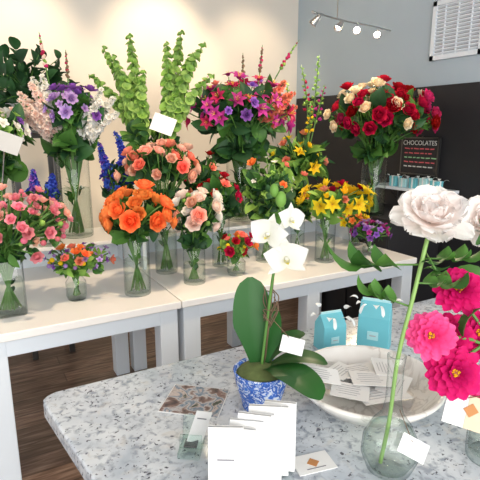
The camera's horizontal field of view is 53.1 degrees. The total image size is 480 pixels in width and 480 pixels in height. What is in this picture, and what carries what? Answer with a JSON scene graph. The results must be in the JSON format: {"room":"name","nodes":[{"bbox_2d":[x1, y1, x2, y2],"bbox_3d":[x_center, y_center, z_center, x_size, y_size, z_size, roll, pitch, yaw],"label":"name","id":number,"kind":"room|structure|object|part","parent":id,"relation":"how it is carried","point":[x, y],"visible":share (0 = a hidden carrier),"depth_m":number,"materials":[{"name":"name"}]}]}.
{"room":"flower shop","nodes":[
{"label":"flower shop","id":0,"kind":"room"},
{"bbox_2d":[0,0,298,230],"bbox_3d":[-2.270,-0.716,3.327,6.600,2.950,0.100,-7,15,-29],"label":"wall","id":1,"kind":"structure","parent":0,"point":[230,30],"depth_m":3.96,"materials":[{"name":"beige paint"}]},
{"bbox_2d":[8,297,298,479],"bbox_3d":[-0.655,1.408,0.885,6.600,0.100,6.600,-7,15,-29],"label":"floor","id":2,"kind":"structure","parent":0,"point":[42,455],"depth_m":3.05,"materials":[{"name":"brown wood"}]},
{"bbox_2d":[0,36,83,359],"bbox_3d":[-1.348,-0.235,3.238,0.742,2.048,0.664,-7,15,-29],"label":"plant","id":3,"kind":"object","parent":2,"relation":"on","point":[16,78],"visible":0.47,"depth_m":2.92,"materials":[{"name":"green plant"}]},
{"bbox_3d":[-1.345,-0.776,3.073,0.270,0.179,0.270,-7,15,-29],"label":"pot","id":4,"kind":"part","parent":3,"relation":"part of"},
{"bbox_2d":[0,256,180,479],"bbox_3d":[-1.174,0.640,2.312,1.535,0.760,0.970,-7,15,-29],"label":"display table","id":5,"kind":"object","parent":2,"relation":"on","point":[46,319],"visible":0.84,"depth_m":2.13,"materials":[{"name":"white paint"}]},
{"bbox_3d":[-0.965,0.739,1.955,0.085,0.725,0.085,-7,15,-29],"label":"leg","id":6,"kind":"part","parent":5,"relation":"part of","materials":[{"name":"white paint"}]},
{"bbox_2d":[0,183,72,316],"bbox_3d":[-0.913,0.041,2.002,0.449,0.546,0.422,-7,15,-29],"label":"bouquet","id":7,"kind":"object","parent":5,"relation":"on","point":[12,244],"visible":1,"depth_m":1.95,"materials":[{"name":"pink plant"}]},
{"bbox_2d":[14,227,139,269],"bbox_3d":[-1.292,0.121,2.449,1.475,0.190,0.380,-7,15,-29],"label":"display riser","id":8,"kind":"object","parent":5,"relation":"on","point":[98,236],"visible":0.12,"depth_m":2.71,"materials":[{"name":"white paint"}]},
{"bbox_2d":[0,102,35,224],"bbox_3d":[-1.206,-0.310,2.327,0.408,0.704,0.408,-3,13,-12],"label":"hydrangea bouquet","id":9,"kind":"object","parent":8,"relation":"on","point":[12,135],"visible":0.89,"depth_m":2.31,"materials":[{"name":"green plant"}]},
{"bbox_2d":[24,169,63,246],"bbox_3d":[-0.977,-0.161,2.389,0.170,0.387,0.161,9,16,34],"label":"bouquet","id":10,"kind":"object","parent":8,"relation":"on","point":[51,190],"visible":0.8,"depth_m":2.35,"materials":[{"name":"blue plant"}]},
{"bbox_2d":[8,33,119,238],"bbox_3d":[-0.908,-0.536,2.517,0.489,1.060,0.352,-9,16,-34],"label":"flower bouquet","id":11,"kind":"object","parent":8,"relation":"on","point":[73,120],"visible":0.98,"depth_m":2.46,"materials":[{"name":"multicoloured plant"}]},
{"bbox_3d":[-1.381,0.096,2.604,1.435,0.170,0.012,-7,15,-29],"label":"panel","id":12,"kind":"part","parent":8,"relation":"part of","materials":[{"name":"white paint"}]},
{"bbox_2d":[97,131,134,197],"bbox_3d":[-0.665,-0.306,2.614,0.184,0.569,0.192,7,15,28],"label":"bouquet","id":13,"kind":"object","parent":8,"relation":"on","point":[110,185],"visible":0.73,"depth_m":2.57,"materials":[{"name":"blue plant"}]},
{"bbox_2d":[44,242,115,300],"bbox_3d":[-0.729,0.138,2.202,0.276,0.267,0.266,5,14,20],"label":"posy","id":14,"kind":"object","parent":5,"relation":"on","point":[83,259],"visible":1,"depth_m":2.15,"materials":[{"name":"multicoloured plant"}]},
{"bbox_3d":[-0.763,0.496,3.018,0.085,0.725,0.085,-7,15,-29],"label":"leg","id":15,"kind":"part","parent":5,"relation":"part of","materials":[{"name":"white paint"}]},
{"bbox_2d":[99,179,177,296],"bbox_3d":[-0.469,-0.012,2.248,0.347,0.539,0.352,-7,15,-29],"label":"bouquet","id":16,"kind":"object","parent":5,"relation":"on","point":[123,217],"visible":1,"depth_m":2.16,"materials":[{"name":"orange plant"}]},
{"bbox_3d":[-0.345,0.661,2.297,0.085,0.725,0.085,-7,15,-29],"label":"leg","id":17,"kind":"part","parent":5,"relation":"part of","materials":[{"name":"white paint"}]},
{"bbox_2d":[43,298,479,479],"bbox_3d":[0.577,0.786,1.314,1.907,0.920,0.855,-7,15,-29],"label":"countertop","id":18,"kind":"structure","parent":2,"relation":"on","point":[114,428],"depth_m":0.97,"materials":[{"name":"stone"}]},
{"bbox_2d":[158,384,229,418],"bbox_3d":[-0.102,0.364,1.091,0.135,0.002,0.118,3,13,11],"label":"flyer","id":19,"kind":"object","parent":18,"relation":"on","point":[182,399],"visible":1,"depth_m":1.09,"materials":[{"name":"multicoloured paper"}]},
{"bbox_2d":[184,410,211,447],"bbox_3d":[-0.085,0.365,0.918,0.058,0.078,0.065,1,13,6],"label":"card","id":20,"kind":"object","parent":18,"relation":"on","point":[201,420],"visible":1,"depth_m":0.92,"materials":[{"name":"paper"}]},
{"bbox_2d":[208,399,296,479],"bbox_3d":[0.023,0.358,0.823,0.157,0.133,0.135,0,13,0],"label":"envelopes","id":21,"kind":"object","parent":18,"relation":"on","point":[258,444],"visible":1,"depth_m":0.80,"materials":[{"name":"white paper"}]},
{"bbox_2d":[233,183,327,411],"bbox_3d":[0.096,0.130,1.000,0.238,0.500,0.158,10,16,38],"label":"potted orchid","id":22,"kind":"object","parent":18,"relation":"on","point":[260,376],"visible":0.96,"depth_m":1.02,"materials":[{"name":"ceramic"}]},
{"bbox_3d":[0.047,0.326,1.063,0.124,0.090,0.124,-7,15,-29],"label":"pot","id":23,"kind":"part","parent":22,"relation":"part of","materials":[{"name":"blue ceramic"}]},
{"bbox_3d":[0.069,0.100,1.005,0.039,0.396,0.062,-7,15,-29],"label":"flower stem","id":24,"kind":"part","parent":22,"relation":"part of","materials":[{"name":"green plant"}]},
{"bbox_2d":[295,450,337,476],"bbox_3d":[0.135,0.411,0.885,0.075,0.002,0.050,-4,14,-18],"label":"business card","id":25,"kind":"object","parent":18,"relation":"on","point":[311,463],"visible":0.95,"depth_m":0.88,"materials":[{"name":"white paper"}]},
{"bbox_2d":[310,303,354,348],"bbox_3d":[0.257,0.252,1.332,0.120,0.114,0.125,3,13,13],"label":"gift box","id":26,"kind":"object","parent":18,"relation":"on","point":[330,326],"visible":0.94,"depth_m":1.33,"materials":[{"name":"teal cardboard"}]},
{"bbox_2d":[303,345,445,427],"bbox_3d":[0.282,0.335,1.065,0.322,0.072,0.322,-7,15,-29],"label":"bowl","id":27,"kind":"object","parent":18,"relation":"on","point":[424,402],"visible":0.56,"depth_m":1.03,"materials":[{"name":"white ceramic"}]},
{"bbox_2d":[305,357,412,405],"bbox_3d":[0.264,0.301,1.057,0.253,0.055,0.191,-7,15,-29],"label":"cards","id":28,"kind":"object","parent":27,"relation":"on","point":[369,383],"visible":0.94,"depth_m":1.05,"materials":[{"name":"white paper"}]},
{"bbox_2d":[350,295,402,348],"bbox_3d":[0.372,0.234,1.339,0.126,0.146,0.120,-8,15,-30],"label":"gift box","id":29,"kind":"object","parent":18,"relation":"on","point":[374,329],"visible":0.82,"depth_m":1.33,"materials":[{"name":"teal cardboard"}]},
{"bbox_2d":[327,184,479,474],"bbox_3d":[0.271,0.165,0.827,0.226,0.510,0.168,-7,15,-29],"label":"flower","id":30,"kind":"object","parent":18,"relation":"on","point":[436,214],"visible":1,"depth_m":0.80,"materials":[{"name":"plant"}]},
{"bbox_2d":[405,195,479,455],"bbox_3d":[0.426,0.174,0.858,0.168,0.476,0.282,12,18,42],"label":"flower bouquet","id":31,"kind":"object","parent":18,"relation":"on","point":[448,344],"visible":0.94,"depth_m":0.81,"materials":[{"name":"plant"}]},
{"bbox_2d":[129,231,416,370],"bbox_3d":[0.171,0.470,3.053,1.545,0.760,0.970,-7,15,-29],"label":"display table","id":32,"kind":"object","parent":2,"relation":"on","point":[214,291],"visible":0.52,"depth_m":2.65,"materials":[{"name":"white paint"}]},
{"bbox_3d":[-0.663,0.483,3.074,0.085,0.725,0.085,-7,15,-29],"label":"leg","id":33,"kind":"part","parent":32,"relation":"part of","materials":[{"name":"white paint"}]},
{"bbox_2d":[113,138,200,273],"bbox_3d":[-0.420,-0.174,2.550,0.454,0.719,0.335,-7,15,-29],"label":"bouquet","id":34,"kind":"object","parent":32,"relation":"on","point":[163,165],"visible":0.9,"depth_m":2.46,"materials":[{"name":"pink plant"}]},
{"bbox_3d":[-0.244,0.648,2.352,0.085,0.725,0.085,-7,15,-29],"label":"leg","id":35,"kind":"part","parent":32,"relation":"part of","materials":[{"name":"white paint"}]},
{"bbox_2d":[166,187,224,279],"bbox_3d":[-0.213,-0.022,2.414,0.300,0.485,0.281,-7,15,-29],"label":"bouquet","id":36,"kind":"object","parent":32,"relation":"on","point":[193,220],"visible":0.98,"depth_m":2.36,"materials":[{"name":"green plant"}]},
{"bbox_2d":[188,171,242,262],"bbox_3d":[-0.115,-0.117,2.709,0.300,0.537,0.271,-10,16,-37],"label":"bouquet","id":37,"kind":"object","parent":32,"relation":"on","point":[232,198],"visible":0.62,"depth_m":2.63,"materials":[{"name":"green plant"}]},
{"bbox_3d":[-0.039,0.404,3.418,0.085,0.725,0.085,-7,15,-29],"label":"leg","id":38,"kind":"part","parent":32,"relation":"part of","materials":[{"name":"white paint"}]},
{"bbox_2d":[217,230,258,270],"bbox_3d":[-0.013,0.064,2.568,0.230,0.248,0.213,-7,15,-29],"label":"posy","id":39,"kind":"object","parent":32,"relation":"on","point":[236,246],"visible":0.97,"depth_m":2.53,"materials":[{"name":"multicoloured plant"}]},
{"bbox_2d":[139,212,350,269],"bbox_3d":[0.033,-0.046,3.179,1.520,0.190,0.380,-7,15,-29],"label":"display riser","id":40,"kind":"object","parent":32,"relation":"on","point":[231,226],"visible":0.21,"depth_m":3.14,"materials":[{"name":"white paint"}]},
{"bbox_2d":[88,30,214,187],"bbox_3d":[-0.500,-0.639,2.806,0.651,1.131,0.379,7,15,29],"label":"flower arrangement","id":41,"kind":"object","parent":40,"relation":"on","point":[132,105],"visible":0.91,"depth_m":2.74,"materials":[{"name":"green plant"}]},
{"bbox_2d":[183,150,220,198],"bbox_3d":[-0.238,-0.317,2.928,0.282,0.450,0.261,-7,15,-29],"label":"bouquet","id":42,"kind":"object","parent":40,"relation":"on","point":[208,169],"visible":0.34,"depth_m":2.85,"materials":[{"name":"green plant"}]},
{"bbox_3d":[-0.056,-0.072,3.334,1.480,0.170,0.012,-7,15,-29],"label":"panel","id":43,"kind":"part","parent":40,"relation":"part of","materials":[{"name":"white paint"}]},
{"bbox_2d":[183,41,298,221],"bbox_3d":[-0.008,-0.672,3.020,0.702,1.101,0.569,-9,16,-33],"label":"bouquet","id":44,"kind":"object","parent":40,"relation":"on","point":[243,118],"visible":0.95,"depth_m":2.90,"materials":[{"name":"green plant"}]},
{"bbox_2d":[264,56,335,184],"bbox_3d":[0.381,-0.688,3.205,0.467,1.050,0.442,5,14,22],"label":"bouquet","id":45,"kind":"object","parent":40,"relation":"on","point":[300,155],"visible":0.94,"depth_m":3.16,"materials":[{"name":"green plant"}]},
{"bbox_2d":[239,156,295,262],"bbox_3d":[0.169,-0.177,2.805,0.334,0.612,0.355,-7,15,-29],"label":"bouquet","id":46,"kind":"object","parent":32,"relation":"on","point":[259,204],"visible":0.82,"depth_m":2.72,"materials":[{"name":"green plant"}]},
{"bbox_2d":[290,171,311,244],"bbox_3d":[0.362,-0.176,3.023,0.227,0.512,0.200,-7,15,-29],"label":"bouquet","id":47,"kind":"object","parent":32,"relation":"on","point":[297,187],"visible":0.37,"depth_m":2.97,"materials":[{"name":"green plant"}]},
{"bbox_3d":[0.380,0.570,2.697,0.085,0.725,0.085,-7,15,-29],"label":"leg","id":48,"kind":"part","parent":32,"relation":"part of","materials":[{"name":"white paint"}]},
{"bbox_3d":[0.586,0.325,3.762,0.085,0.725,0.085,-7,15,-29],"label":"leg","id":49,"kind":"part","parent":32,"relation":"part of","materials":[{"name":"white paint"}]},
{"bbox_2d":[295,178,376,262],"bbox_3d":[0.540,-0.118,2.814,0.472,0.493,0.396,-7,15,-29],"label":"lily bouquet","id":50,"kind":"object","parent":32,"relation":"on","point":[328,203],"visible":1,"depth_m":2.74,"materials":[{"name":"yellow plant"}]},
{"bbox_2d":[339,211,370,242],"bbox_3d":[0.758,-0.087,3.220,0.211,0.251,0.236,0,13,-1],"label":"posy","id":51,"kind":"object","parent":32,"relation":"on","point":[352,220],"visible":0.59,"depth_m":3.17,"materials":[{"name":"orange plant"}]},
{"bbox_2d":[349,218,391,251],"bbox_3d":[0.809,-0.020,2.986,0.306,0.225,0.252,-7,15,-29],"label":"posy","id":52,"kind":"object","parent":32,"relation":"on","point":[370,232],"visible":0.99,"depth_m":2.94,"materials":[{"name":"purple plant"}]},
{"bbox_3d":[1.004,0.491,3.041,0.085,0.725,0.085,-7,15,-29],"label":"leg","id":53,"kind":"part","parent":32,"relation":"part of","materials":[{"name":"white paint"}]},
{"bbox_2d":[321,202,438,319],"bbox_3d":[1.005,0.237,3.644,0.544,0.950,0.740,-7,15,-29],"label":"base cabinet","id":54,"kind":"object","parent":2,"relation":"on","point":[401,242],"visible":0.05,"depth_m":3.38,"materials":[{"name":"metal"}]},
{"bbox_3d":[0.695,0.245,3.677,0.034,0.840,0.340,-7,15,-29],"label":"cabinet door","id":55,"kind":"part","parent":54,"relation":"part of","materials":[{"name":"metal"}]},
{"bbox_3d":[0.872,0.315,3.372,0.034,0.840,0.340,-7,15,-29],"label":"cabinet door","id":56,"kind":"part","parent":54,"relation":"part of","materials":[{"name":"metal"}]},
{"bbox_2d":[323,75,441,215],"bbox_3d":[0.961,-0.631,3.239,0.712,0.923,0.761,6,14,25],"label":"bouquet","id":57,"kind":"object","parent":54,"relation":"on","point":[365,114],"visible":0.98,"depth_m":3.05,"materials":[{"name":"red plant"}]},
{"bbox_2d":[295,0,479,136],"bbox_3d":[2.201,-0.434,2.097,0.100,2.950,6.500,-7,15,-29],"label":"wall","id":58,"kind":"structure","parent":0,"point":[402,53],"depth_m":3.82,"materials":[{"name":"grey paint"}]},
{"bbox_2d":[294,82,479,297],"bbox_3d":[1.326,-0.202,3.611,0.020,1.820,3.100,-7,15,-29],"label":"wall panel","id":59,"kind":"object","parent":58,"relation":"attached to","point":[458,104],"visible":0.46,"depth_m":3.35,"materials":[{"name":"black paint"}]},
{"bbox_2d":[370,182,458,199],"bbox_3d":[1.238,-0.319,3.474,0.220,0.130,0.620,-7,15,-29],"label":"wall shelf","id":60,"kind":"object","parent":59,"relation":"attached to","point":[386,185],"visible":0.31,"depth_m":3.49,"materials":[{"name":"white paint"}]},
{"bbox_2d":[388,174,402,185],"bbox_3d":[1.146,-0.441,3.533,0.110,0.082,0.122,-1,13,-5],"label":"gift box","id":61,"kind":"object","parent":60,"relation":"on","point":[394,180],"visible":0.93,"depth_m":3.51,"materials":[{"name":"teal cardboard"}]},
{"bbox_2d":[398,176,409,186],"bbox_3d":[1.190,-0.418,3.458,0.110,0.071,0.122,-1,13,-5],"label":"gift box","id":62,"kind":"object","parent":60,"relation":"on","point":[403,182],"visible":0.69,"depth_m":3.44,"materials":[{"name":"teal cardboard"}]},
{"bbox_2d":[407,176,426,188],"bbox_3d":[1.234,-0.406,3.381,0.110,0.082,0.122,-1,13,-5],"label":"gift box","id":63,"kind":"object","parent":60,"relation":"on","point":[413,181],"visible":0.76,"depth_m":3.36,"materials":[{"name":"teal cardboard"}]},
{"bbox_2d":[415,176,436,185],"bbox_3d":[1.278,-0.392,3.304,0.110,0.087,0.122,-1,13,-5],"label":"gift box","id":64,"kind":"object","parent":60,"relation":"on","point":[422,181],"visible":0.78,"depth_m":3.28,"materials":[{"name":"teal cardboard"}]},
{"bbox_2d":[428,179,448,186],"bbox_3d":[1.323,-0.369,3.229,0.110,0.076,0.122,-1,13,-5],"label":"gift box","id":65,"kind":"object","parent":60,"relation":"on","point":[433,183],"visible":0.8,"depth_m":3.21,"materials":[{"name":"teal cardboard"}]},
{"bbox_2d":[399,135,441,176],"bbox_3d":[1.310,-0.615,3.483,0.041,0.283,0.334,-7,15,-29],"label":"chalkboard sign","id":66,"kind":"object","parent":59,"relation":"attached to","point":[419,155],"visible":1,"depth_m":3.46,"materials":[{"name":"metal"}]},
{"bbox_2d":[429,0,479,60],"bbox_3d":[1.428,-1.399,3.149,0.020,0.380,0.400,-7,15,-29],"label":"air vent","id":67,"kind":"object","parent":58,"relation":"in","point":[455,32],"visible":1,"depth_m":3.16,"materials":[{"name":"white metal"}]},
{"bbox_3d":[-0.655,-1.565,0.204,6.600,0.100,6.600,-7,15,-29],"label":"ceiling","id":68,"kind":"structure","parent":0,"visible":0},
{"bbox_2d":[309,1,390,38],"bbox_3d":[0.772,-1.808,3.259,0.945,0.791,0.124,-11,17,-41],"label":"track light","id":69,"kind":"object","parent":68,"relation":"attached to","point":[314,21],"visible":1,"depth_m":3.24,"materials":[{"name":"metal"}]}
]}

